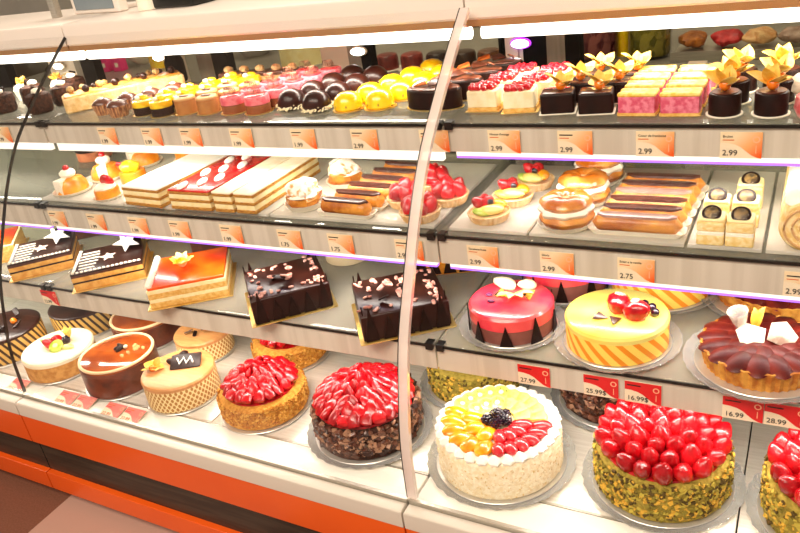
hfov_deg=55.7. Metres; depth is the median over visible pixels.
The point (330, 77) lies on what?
dome
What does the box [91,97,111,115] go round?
tart
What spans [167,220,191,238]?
price tag
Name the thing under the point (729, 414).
print
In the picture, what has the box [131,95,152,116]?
lemon mousse
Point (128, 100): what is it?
cup
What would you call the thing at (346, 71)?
dome
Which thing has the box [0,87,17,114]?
cake
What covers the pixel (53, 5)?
steel post
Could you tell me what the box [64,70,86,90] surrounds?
cake
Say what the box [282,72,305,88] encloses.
cake
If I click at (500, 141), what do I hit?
price tag
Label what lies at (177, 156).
cake
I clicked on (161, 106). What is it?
lemon mousse
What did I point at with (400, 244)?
price tag
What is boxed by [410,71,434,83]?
dome
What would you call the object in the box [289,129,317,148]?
price tag
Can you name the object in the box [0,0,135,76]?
wall
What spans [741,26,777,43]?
roll
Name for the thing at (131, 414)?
price tag
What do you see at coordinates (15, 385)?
price tag
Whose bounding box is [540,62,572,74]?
cheesecake
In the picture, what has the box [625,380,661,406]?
price tag
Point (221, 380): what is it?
cake plate
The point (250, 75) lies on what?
lemon mousse
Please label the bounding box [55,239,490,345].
glass shelf
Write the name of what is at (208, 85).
lemon mousse
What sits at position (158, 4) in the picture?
tray
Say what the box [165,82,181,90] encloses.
tart
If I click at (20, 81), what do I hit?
cup
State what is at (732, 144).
price tag
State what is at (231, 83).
caramel mousse
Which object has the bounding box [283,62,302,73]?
pastry
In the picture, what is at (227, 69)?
square
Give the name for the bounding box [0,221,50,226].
light
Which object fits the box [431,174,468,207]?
tartlet
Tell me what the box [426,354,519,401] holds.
cake
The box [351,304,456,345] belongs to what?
cake board
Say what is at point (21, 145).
light
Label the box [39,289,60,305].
price tag
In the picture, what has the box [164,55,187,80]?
bottle
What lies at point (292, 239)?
price tag
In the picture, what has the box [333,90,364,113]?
dome
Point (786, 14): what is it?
light
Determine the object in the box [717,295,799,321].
tart
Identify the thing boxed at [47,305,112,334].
chocolate cake
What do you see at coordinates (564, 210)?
cream puff
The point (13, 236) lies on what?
cake
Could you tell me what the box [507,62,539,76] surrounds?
cheesecake
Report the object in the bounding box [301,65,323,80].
cake
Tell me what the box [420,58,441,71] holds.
dome
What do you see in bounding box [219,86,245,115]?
raspberry mousse
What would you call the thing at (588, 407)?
cake
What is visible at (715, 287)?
light
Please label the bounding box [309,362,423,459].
cake
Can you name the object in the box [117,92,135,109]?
tart
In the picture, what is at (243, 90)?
raspberry mousse
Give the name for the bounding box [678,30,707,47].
roll
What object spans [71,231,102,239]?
cake
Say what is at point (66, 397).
price tag
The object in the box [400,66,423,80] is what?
dome
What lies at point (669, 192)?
eclair
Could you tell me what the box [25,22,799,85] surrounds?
countertop
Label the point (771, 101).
cake
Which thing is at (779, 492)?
cake
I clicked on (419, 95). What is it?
chocolate cake
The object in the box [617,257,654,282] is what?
price tag
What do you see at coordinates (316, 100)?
dome
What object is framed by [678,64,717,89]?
slice
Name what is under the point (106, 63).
box
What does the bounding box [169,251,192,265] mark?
flower
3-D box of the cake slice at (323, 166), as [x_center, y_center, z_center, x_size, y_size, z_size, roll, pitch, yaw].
[-0.385,-0.217,1.753,0.412,0.060,0.339,6,29,27]
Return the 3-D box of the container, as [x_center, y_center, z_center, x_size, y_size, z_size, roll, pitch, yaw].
[-0.626,-0.674,1.873,0.060,0.070,0.060,6,29,27]
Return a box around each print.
[586,388,605,395]
[628,395,647,402]
[638,134,665,136]
[723,150,736,155]
[726,411,742,417]
[767,418,785,424]
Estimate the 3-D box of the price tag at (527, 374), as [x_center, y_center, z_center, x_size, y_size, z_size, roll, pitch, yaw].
[0.234,0.191,1.323,0.058,0.041,0.002,6,29,27]
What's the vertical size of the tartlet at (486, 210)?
0.042 m
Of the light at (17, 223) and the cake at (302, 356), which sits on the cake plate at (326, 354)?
the cake at (302, 356)
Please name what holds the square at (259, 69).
on the display case at (188, 472)
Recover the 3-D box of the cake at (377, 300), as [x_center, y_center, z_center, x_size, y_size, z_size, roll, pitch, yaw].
[-0.004,0.060,1.486,0.174,0.081,0.164,-11,26,-5]
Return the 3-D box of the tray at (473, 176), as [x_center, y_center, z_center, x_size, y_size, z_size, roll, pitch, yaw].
[-0.029,-0.161,1.587,0.370,0.006,0.328,6,29,27]
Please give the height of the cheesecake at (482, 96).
0.048 m
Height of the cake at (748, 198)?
0.058 m
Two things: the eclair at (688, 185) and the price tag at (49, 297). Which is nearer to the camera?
the eclair at (688, 185)
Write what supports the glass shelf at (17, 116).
attached to the display case at (36, 36)
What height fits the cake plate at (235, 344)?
0.002 m
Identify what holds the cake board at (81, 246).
on the display case at (36, 36)
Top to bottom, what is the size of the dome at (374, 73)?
0.040 m
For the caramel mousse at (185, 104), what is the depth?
1.68 m
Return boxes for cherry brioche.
[88,152,120,182]
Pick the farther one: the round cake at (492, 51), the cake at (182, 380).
the round cake at (492, 51)
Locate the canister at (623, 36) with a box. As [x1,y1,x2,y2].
[617,31,629,56]
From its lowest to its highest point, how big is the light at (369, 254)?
0.013 m
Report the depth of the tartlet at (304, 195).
1.52 m
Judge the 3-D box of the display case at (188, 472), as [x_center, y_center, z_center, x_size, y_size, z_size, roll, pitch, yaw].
[-0.349,-0.019,1.807,1.133,1.112,0.822,6,29,27]
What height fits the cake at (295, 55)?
0.120 m
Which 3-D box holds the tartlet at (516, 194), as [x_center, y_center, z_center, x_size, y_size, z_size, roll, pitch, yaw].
[0.210,-0.141,1.414,0.080,0.042,0.079,-27,31,-32]
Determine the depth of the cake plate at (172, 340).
2.01 m
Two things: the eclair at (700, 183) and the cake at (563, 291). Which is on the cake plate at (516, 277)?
the cake at (563, 291)
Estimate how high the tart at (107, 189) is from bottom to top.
0.056 m
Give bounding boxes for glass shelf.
[0,85,90,122]
[0,143,126,203]
[0,224,119,284]
[48,81,467,125]
[49,153,510,235]
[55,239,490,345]
[439,273,720,385]
[442,159,799,262]
[449,63,799,124]
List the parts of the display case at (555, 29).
orange panel, door post, sill, door post, door post, door post, price rail, price rail, price rail, deck panel, door post, deck panel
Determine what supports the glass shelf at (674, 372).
attached to the display case at (555, 29)
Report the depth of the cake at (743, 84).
1.19 m
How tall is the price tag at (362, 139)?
0.041 m
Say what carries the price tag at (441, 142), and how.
attached to the display case at (188, 472)
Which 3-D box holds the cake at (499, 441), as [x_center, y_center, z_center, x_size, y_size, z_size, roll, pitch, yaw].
[0.183,0.310,1.411,0.234,0.116,0.234,-25,30,-29]
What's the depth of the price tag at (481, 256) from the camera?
1.33 m
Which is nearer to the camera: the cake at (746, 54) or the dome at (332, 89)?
the cake at (746, 54)
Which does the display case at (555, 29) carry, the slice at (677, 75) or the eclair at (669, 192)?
the slice at (677, 75)
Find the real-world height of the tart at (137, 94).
0.040 m
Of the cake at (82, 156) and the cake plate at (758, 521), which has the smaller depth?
the cake plate at (758, 521)
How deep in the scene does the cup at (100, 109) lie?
1.79 m
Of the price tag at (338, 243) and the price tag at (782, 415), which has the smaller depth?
the price tag at (782, 415)
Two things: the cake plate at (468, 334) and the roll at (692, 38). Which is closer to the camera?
the cake plate at (468, 334)
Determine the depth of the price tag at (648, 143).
1.19 m
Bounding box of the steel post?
[46,0,62,17]
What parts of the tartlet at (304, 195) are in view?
sugared lid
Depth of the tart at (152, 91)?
1.82 m
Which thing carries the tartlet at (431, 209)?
on the tray at (473, 176)
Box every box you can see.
[100,58,113,71]
[110,57,127,71]
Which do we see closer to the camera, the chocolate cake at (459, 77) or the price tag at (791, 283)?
the price tag at (791, 283)
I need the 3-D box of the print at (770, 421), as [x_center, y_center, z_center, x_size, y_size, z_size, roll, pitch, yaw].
[0.573,0.236,1.152,0.027,0.009,0.001,6,29,27]
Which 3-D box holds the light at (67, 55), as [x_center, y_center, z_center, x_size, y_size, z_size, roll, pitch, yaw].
[-1.267,-0.588,2.175,1.031,0.024,0.024,6,29,27]
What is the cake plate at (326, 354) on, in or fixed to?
on the display case at (188, 472)
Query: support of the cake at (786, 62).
on the display case at (555, 29)
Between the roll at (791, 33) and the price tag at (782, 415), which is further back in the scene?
the roll at (791, 33)
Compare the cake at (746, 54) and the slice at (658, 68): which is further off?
the slice at (658, 68)
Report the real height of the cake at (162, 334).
0.078 m
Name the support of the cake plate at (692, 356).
on the display case at (555, 29)
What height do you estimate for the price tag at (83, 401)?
0.010 m
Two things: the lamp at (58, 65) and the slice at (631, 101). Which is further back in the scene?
the lamp at (58, 65)
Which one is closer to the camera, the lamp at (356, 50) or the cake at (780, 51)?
the cake at (780, 51)
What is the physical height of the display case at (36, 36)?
1.112 m
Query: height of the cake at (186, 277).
0.087 m
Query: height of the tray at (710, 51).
0.025 m
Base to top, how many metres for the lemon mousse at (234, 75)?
0.042 m
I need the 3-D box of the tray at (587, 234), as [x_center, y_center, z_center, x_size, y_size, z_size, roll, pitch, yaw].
[0.404,-0.117,1.361,0.250,0.006,0.328,6,29,27]
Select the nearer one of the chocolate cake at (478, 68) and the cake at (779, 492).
the cake at (779, 492)
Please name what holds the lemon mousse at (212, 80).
on the display case at (188, 472)
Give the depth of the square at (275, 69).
1.83 m
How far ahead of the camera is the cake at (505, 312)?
1.36 m
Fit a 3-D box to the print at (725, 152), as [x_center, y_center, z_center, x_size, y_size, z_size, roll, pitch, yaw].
[0.498,-0.172,1.143,0.021,0.009,0.001,6,29,27]
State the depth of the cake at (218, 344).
1.90 m
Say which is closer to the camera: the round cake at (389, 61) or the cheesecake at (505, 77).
the cheesecake at (505, 77)
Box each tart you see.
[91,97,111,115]
[93,174,122,201]
[105,99,128,117]
[116,160,145,183]
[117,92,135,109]
[125,152,162,167]
[130,94,150,104]
[140,87,159,96]
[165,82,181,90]
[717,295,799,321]
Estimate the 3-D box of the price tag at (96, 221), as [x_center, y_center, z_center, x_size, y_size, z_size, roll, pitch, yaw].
[-0.714,-0.104,1.783,0.058,0.041,0.002,6,29,27]
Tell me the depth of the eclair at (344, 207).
1.46 m
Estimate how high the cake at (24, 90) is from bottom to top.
0.068 m
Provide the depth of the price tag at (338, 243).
1.47 m
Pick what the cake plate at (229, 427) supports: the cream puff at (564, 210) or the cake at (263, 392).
the cake at (263, 392)
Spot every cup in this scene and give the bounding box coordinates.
[13,76,24,100]
[48,72,65,87]
[91,104,108,115]
[125,99,132,109]
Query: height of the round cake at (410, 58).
0.050 m
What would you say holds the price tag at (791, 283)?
attached to the display case at (555, 29)
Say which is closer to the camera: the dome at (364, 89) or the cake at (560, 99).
the cake at (560, 99)
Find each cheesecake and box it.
[21,325,95,382]
[465,79,503,112]
[488,70,521,84]
[501,79,539,113]
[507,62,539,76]
[521,70,555,102]
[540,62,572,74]
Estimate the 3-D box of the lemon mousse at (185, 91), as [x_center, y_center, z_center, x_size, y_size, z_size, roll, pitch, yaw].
[-0.494,-0.384,1.735,0.061,0.042,0.061,6,30,28]
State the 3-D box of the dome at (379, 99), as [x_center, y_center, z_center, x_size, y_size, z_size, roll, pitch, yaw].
[-0.041,-0.333,1.493,0.066,0.037,0.066,7,30,30]
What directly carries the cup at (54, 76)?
on the display case at (36, 36)
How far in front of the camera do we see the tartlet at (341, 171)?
1.61 m
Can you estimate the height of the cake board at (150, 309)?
0.002 m
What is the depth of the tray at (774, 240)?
1.18 m
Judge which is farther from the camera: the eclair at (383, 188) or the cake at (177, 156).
the cake at (177, 156)
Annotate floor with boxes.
[0,469,178,532]
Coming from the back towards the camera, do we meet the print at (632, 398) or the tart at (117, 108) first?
the tart at (117, 108)
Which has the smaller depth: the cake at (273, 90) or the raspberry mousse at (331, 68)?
the cake at (273, 90)
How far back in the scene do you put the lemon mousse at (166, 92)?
1.76 m
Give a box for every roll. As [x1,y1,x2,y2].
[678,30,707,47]
[710,28,743,46]
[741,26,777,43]
[777,25,799,42]
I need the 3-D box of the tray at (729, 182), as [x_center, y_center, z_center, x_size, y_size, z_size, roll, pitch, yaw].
[0.565,-0.101,1.278,0.105,0.006,0.328,6,29,27]
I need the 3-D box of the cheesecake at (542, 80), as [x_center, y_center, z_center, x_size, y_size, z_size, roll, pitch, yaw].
[0.253,-0.331,1.384,0.066,0.048,0.060,4,29,25]
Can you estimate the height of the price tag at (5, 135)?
0.041 m
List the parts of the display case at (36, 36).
door post, deck panel, orange panel, sill, price rail, price rail, price rail, orange skirting, deck panel, door post, door post, door post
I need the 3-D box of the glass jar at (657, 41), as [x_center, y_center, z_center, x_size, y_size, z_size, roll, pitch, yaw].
[0.683,-0.655,2.069,0.116,0.158,0.115,6,29,27]
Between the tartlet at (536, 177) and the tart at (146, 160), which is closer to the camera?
the tartlet at (536, 177)
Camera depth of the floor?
1.93 m
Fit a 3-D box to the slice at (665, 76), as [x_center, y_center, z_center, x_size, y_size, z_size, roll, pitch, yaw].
[0.430,-0.310,1.299,0.062,0.037,0.036,6,30,28]
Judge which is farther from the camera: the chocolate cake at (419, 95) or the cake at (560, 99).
the chocolate cake at (419, 95)
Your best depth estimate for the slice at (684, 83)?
1.21 m
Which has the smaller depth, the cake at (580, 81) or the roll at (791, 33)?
the cake at (580, 81)
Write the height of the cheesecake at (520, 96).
0.048 m
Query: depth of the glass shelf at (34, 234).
2.11 m
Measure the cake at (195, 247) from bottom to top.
0.091 m
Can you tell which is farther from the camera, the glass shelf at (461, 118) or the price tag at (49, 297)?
the price tag at (49, 297)
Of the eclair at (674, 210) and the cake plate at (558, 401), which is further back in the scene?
the cake plate at (558, 401)
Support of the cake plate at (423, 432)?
on the display case at (188, 472)
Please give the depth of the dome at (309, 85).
1.62 m
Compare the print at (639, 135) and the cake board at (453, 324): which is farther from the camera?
the cake board at (453, 324)
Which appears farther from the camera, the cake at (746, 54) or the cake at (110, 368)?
the cake at (110, 368)
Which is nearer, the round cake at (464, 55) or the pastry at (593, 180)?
the pastry at (593, 180)
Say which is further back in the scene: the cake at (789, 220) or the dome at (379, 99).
the dome at (379, 99)
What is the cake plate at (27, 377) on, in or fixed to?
on the display case at (36, 36)
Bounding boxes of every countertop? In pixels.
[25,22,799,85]
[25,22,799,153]
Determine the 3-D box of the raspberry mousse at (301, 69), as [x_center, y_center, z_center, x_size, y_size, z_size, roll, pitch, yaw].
[-0.217,-0.457,1.783,0.064,0.055,0.064,4,29,25]
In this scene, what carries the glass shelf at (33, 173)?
attached to the display case at (36, 36)
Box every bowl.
[126,56,149,64]
[239,50,269,56]
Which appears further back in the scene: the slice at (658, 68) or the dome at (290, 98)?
the dome at (290, 98)
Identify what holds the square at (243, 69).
on the display case at (188, 472)
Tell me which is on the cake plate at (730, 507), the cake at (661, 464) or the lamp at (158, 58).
the cake at (661, 464)
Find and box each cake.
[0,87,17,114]
[0,226,25,261]
[0,307,47,366]
[7,228,79,280]
[19,79,44,104]
[24,86,53,114]
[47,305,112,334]
[50,78,75,105]
[52,165,92,197]
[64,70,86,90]
[70,236,149,291]
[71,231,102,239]
[75,151,112,162]
[78,332,158,398]
[109,315,180,347]
[140,349,220,413]
[144,246,232,308]
[148,56,164,69]
[173,154,187,160]
[173,326,234,359]
[190,243,235,252]
[216,355,308,430]
[242,254,332,324]
[250,338,326,368]
[259,72,282,87]
[263,78,287,107]
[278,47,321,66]
[278,66,300,81]
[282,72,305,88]
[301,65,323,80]
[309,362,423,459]
[326,256,364,265]
[352,266,450,342]
[377,52,400,71]
[398,51,423,71]
[406,79,464,111]
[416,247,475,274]
[426,49,445,61]
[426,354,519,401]
[429,70,482,100]
[434,384,563,499]
[452,61,503,80]
[454,48,476,68]
[467,276,556,346]
[472,53,523,70]
[477,47,498,58]
[522,276,608,302]
[539,70,577,115]
[559,389,617,423]
[564,61,594,103]
[565,289,669,366]
[576,69,615,115]
[585,52,614,76]
[592,399,735,522]
[602,60,633,103]
[612,285,707,308]
[621,51,650,75]
[696,205,726,245]
[697,305,799,392]
[702,65,742,118]
[703,187,731,216]
[710,54,753,104]
[722,44,758,92]
[725,206,755,247]
[731,188,760,227]
[736,171,764,208]
[746,63,792,118]
[759,428,799,532]
[760,53,794,103]
[762,42,799,75]
[778,166,799,249]
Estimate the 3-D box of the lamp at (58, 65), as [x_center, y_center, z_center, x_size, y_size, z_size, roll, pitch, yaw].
[-1.040,-0.610,2.308,0.048,0.025,0.018,6,29,27]
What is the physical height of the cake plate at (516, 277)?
0.010 m
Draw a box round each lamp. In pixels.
[53,62,64,69]
[153,55,164,61]
[350,46,366,55]
[510,37,530,48]
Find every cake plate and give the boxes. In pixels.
[0,331,49,367]
[26,373,80,384]
[85,387,143,400]
[146,375,222,415]
[157,340,173,348]
[215,337,236,361]
[220,388,311,434]
[253,350,329,370]
[307,399,432,469]
[420,368,529,407]
[427,429,576,509]
[459,303,565,352]
[514,275,609,307]
[550,388,597,430]
[553,321,682,373]
[581,448,746,532]
[608,284,716,314]
[682,330,799,404]
[701,294,736,315]
[745,471,775,532]
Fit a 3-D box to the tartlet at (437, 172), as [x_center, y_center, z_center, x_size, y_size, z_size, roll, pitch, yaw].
[0.066,-0.185,1.536,0.080,0.053,0.081,11,32,34]
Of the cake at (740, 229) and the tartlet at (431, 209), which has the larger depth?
the tartlet at (431, 209)
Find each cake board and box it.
[9,244,82,282]
[72,251,153,293]
[148,262,236,311]
[245,291,337,327]
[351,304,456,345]
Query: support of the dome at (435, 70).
on the display case at (188, 472)
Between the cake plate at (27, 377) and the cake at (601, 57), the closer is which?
the cake at (601, 57)
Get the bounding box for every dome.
[276,88,304,111]
[299,80,325,94]
[300,89,333,113]
[321,72,344,86]
[324,81,351,102]
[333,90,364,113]
[340,64,363,78]
[344,73,369,92]
[357,82,382,104]
[363,65,387,83]
[364,88,396,111]
[379,73,403,89]
[389,79,413,101]
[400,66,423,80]
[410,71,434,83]
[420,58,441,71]
[430,63,454,75]
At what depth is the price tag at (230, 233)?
1.59 m
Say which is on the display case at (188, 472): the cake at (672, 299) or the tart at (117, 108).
the tart at (117, 108)
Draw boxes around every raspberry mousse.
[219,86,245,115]
[240,79,264,95]
[244,85,273,115]
[296,60,318,75]
[319,59,341,74]
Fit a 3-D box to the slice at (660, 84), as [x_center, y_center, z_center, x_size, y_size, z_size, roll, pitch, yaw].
[0.408,-0.288,1.260,0.062,0.037,0.036,5,29,26]
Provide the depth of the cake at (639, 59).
1.33 m
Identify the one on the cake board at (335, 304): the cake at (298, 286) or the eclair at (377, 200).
the cake at (298, 286)
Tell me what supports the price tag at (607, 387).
attached to the display case at (555, 29)
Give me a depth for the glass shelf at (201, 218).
1.60 m
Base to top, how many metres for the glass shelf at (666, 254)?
0.007 m
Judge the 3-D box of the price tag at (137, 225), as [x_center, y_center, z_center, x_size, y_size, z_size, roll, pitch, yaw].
[-0.594,-0.092,1.720,0.058,0.041,0.002,6,29,27]
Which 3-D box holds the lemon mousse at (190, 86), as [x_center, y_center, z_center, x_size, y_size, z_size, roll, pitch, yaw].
[-0.500,-0.413,1.796,0.061,0.042,0.061,8,30,30]
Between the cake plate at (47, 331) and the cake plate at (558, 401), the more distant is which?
the cake plate at (47, 331)
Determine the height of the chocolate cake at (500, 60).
0.053 m
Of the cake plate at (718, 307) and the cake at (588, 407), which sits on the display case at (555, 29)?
the cake plate at (718, 307)
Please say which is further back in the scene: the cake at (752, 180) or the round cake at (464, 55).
the round cake at (464, 55)
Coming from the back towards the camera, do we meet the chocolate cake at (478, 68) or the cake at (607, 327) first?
the chocolate cake at (478, 68)
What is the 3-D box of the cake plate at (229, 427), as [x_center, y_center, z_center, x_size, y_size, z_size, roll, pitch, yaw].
[-0.300,0.310,1.700,0.208,0.002,0.208,6,29,27]
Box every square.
[218,66,239,80]
[237,65,254,75]
[252,64,270,80]
[266,63,286,78]
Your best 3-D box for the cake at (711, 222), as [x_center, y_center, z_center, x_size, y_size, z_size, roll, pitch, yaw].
[0.478,-0.067,1.161,0.040,0.058,0.037,6,29,27]
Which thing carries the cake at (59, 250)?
on the cake board at (81, 246)
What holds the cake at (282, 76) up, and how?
on the display case at (188, 472)
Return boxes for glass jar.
[583,31,617,59]
[630,29,670,57]
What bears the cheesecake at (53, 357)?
on the cake plate at (27, 377)
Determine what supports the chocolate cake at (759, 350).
on the cake plate at (692, 356)
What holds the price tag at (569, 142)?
attached to the display case at (555, 29)
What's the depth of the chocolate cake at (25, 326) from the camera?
2.06 m
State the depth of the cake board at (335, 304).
1.57 m
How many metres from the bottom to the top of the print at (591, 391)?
0.010 m
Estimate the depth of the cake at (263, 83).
1.70 m
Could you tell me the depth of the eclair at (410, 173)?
1.58 m
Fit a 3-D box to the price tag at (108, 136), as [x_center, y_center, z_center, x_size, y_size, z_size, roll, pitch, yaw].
[-0.674,-0.301,1.749,0.058,0.041,0.002,6,29,27]
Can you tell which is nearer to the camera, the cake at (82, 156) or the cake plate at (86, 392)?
the cake plate at (86, 392)
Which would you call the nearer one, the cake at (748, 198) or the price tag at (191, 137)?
the cake at (748, 198)
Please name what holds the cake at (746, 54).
on the display case at (555, 29)
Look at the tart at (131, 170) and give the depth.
1.86 m
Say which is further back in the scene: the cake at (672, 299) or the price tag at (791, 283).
the cake at (672, 299)
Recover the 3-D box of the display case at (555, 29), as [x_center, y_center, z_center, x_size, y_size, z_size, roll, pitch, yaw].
[0.611,0.082,1.299,1.047,1.112,0.838,6,29,27]
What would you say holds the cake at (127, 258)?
on the cake board at (151, 252)
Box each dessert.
[791,73,799,103]
[794,93,799,117]
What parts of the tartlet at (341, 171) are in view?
sugared lid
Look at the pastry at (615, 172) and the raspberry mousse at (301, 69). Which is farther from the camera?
the raspberry mousse at (301, 69)
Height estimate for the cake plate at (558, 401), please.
0.010 m
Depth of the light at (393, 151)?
1.55 m
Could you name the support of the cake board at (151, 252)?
on the display case at (188, 472)
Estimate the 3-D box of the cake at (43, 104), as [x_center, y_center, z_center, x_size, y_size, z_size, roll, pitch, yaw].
[-0.920,-0.426,1.926,0.065,0.068,0.065,-12,26,-6]
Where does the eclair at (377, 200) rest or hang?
on the tray at (473, 176)
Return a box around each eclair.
[317,196,376,219]
[334,189,388,210]
[347,181,390,200]
[360,174,404,183]
[372,167,415,180]
[384,160,416,169]
[588,211,686,238]
[596,202,691,226]
[602,194,696,217]
[612,187,700,208]
[615,179,704,200]
[624,172,708,192]
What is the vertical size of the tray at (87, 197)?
0.006 m
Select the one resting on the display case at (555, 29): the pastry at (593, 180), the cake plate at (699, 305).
the cake plate at (699, 305)
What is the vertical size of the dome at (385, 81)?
0.037 m
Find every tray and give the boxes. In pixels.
[41,153,174,205]
[152,0,213,8]
[271,160,496,228]
[449,164,574,235]
[529,168,710,246]
[670,32,799,61]
[687,170,775,252]
[765,172,799,255]
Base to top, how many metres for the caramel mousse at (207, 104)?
0.040 m
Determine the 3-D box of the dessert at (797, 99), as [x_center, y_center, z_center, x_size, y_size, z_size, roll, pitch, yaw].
[0.602,-0.245,1.090,0.060,0.057,0.060,6,29,27]
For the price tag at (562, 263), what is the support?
attached to the display case at (555, 29)
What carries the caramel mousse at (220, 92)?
on the display case at (188, 472)
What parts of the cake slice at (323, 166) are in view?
cream slice strip, cream slice strip, cream slice strip, cream slice strip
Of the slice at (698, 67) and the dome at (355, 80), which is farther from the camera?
the dome at (355, 80)
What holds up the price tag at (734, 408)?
attached to the display case at (555, 29)
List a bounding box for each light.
[0,50,85,63]
[0,142,54,149]
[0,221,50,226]
[56,226,437,264]
[57,143,445,160]
[86,27,472,58]
[450,264,799,300]
[456,152,799,163]
[480,7,799,37]
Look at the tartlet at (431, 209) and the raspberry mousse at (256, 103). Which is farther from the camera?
the raspberry mousse at (256, 103)
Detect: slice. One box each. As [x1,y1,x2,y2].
[121,154,332,216]
[617,88,659,115]
[625,80,664,106]
[631,72,670,87]
[639,65,676,79]
[659,87,702,116]
[666,79,707,106]
[671,71,711,97]
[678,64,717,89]
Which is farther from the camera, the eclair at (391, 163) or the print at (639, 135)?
the eclair at (391, 163)
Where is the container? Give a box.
[136,0,155,10]
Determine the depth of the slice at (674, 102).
1.18 m
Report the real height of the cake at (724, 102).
0.073 m
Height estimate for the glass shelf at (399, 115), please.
0.007 m
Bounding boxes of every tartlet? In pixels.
[284,177,325,212]
[326,158,364,188]
[386,177,413,209]
[399,190,440,224]
[425,163,452,191]
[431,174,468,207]
[467,193,510,225]
[492,177,533,207]
[516,162,554,191]
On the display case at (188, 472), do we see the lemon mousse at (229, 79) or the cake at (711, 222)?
the lemon mousse at (229, 79)
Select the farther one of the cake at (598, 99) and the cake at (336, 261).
the cake at (336, 261)
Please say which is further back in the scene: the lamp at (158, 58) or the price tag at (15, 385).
the lamp at (158, 58)
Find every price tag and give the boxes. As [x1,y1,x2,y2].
[0,127,13,142]
[6,378,31,391]
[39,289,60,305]
[47,210,68,226]
[54,390,79,404]
[72,394,97,409]
[86,213,107,230]
[97,128,119,144]
[100,402,127,417]
[119,407,146,422]
[127,217,150,234]
[140,128,163,145]
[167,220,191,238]
[178,128,203,146]
[219,224,244,243]
[228,128,254,147]
[276,229,303,249]
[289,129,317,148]
[326,233,355,254]
[350,129,379,150]
[394,239,424,260]
[418,130,449,151]
[466,245,498,267]
[487,130,520,153]
[517,363,550,387]
[539,251,574,275]
[557,131,592,154]
[583,373,618,399]
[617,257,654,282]
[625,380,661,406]
[636,131,674,156]
[719,132,762,158]
[722,395,763,422]
[763,404,799,429]
[782,271,799,296]
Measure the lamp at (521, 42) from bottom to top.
0.025 m
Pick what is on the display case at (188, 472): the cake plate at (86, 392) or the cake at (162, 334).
the cake plate at (86, 392)
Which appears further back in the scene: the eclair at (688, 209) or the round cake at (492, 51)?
the round cake at (492, 51)
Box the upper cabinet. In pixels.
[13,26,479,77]
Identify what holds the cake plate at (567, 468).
on the display case at (555, 29)
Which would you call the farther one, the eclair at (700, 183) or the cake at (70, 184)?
the cake at (70, 184)
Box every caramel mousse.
[173,94,197,115]
[195,93,221,115]
[196,87,219,103]
[217,81,238,90]
[218,87,239,107]
[238,80,259,89]
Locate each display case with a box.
[0,0,519,532]
[0,9,126,487]
[397,0,799,532]
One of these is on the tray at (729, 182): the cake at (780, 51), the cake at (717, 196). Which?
the cake at (717, 196)
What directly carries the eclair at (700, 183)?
on the tray at (587, 234)
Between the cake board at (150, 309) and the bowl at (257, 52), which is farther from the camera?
the bowl at (257, 52)
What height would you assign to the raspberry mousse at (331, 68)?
0.055 m
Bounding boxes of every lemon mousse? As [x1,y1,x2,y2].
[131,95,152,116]
[149,95,175,117]
[155,89,175,108]
[172,89,194,109]
[178,83,198,96]
[196,83,216,91]
[200,77,220,85]
[218,77,239,85]
[221,72,241,80]
[239,72,261,83]
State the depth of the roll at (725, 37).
1.99 m
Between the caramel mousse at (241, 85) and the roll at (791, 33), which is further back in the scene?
the roll at (791, 33)
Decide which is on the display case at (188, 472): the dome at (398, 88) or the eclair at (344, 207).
the dome at (398, 88)
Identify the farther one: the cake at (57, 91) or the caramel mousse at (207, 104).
the cake at (57, 91)
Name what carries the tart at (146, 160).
on the tray at (87, 197)
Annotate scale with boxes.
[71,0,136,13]
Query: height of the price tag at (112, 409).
0.010 m
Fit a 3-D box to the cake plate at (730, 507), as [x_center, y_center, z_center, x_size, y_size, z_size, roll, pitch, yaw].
[0.460,0.370,1.333,0.272,0.010,0.272,6,29,27]
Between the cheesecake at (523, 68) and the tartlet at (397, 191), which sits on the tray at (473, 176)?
the tartlet at (397, 191)
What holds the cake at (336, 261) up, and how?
on the display case at (188, 472)
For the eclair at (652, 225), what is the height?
0.034 m
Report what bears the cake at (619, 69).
on the display case at (555, 29)
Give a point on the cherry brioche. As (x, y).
(104, 165)
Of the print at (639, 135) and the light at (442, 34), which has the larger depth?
the light at (442, 34)

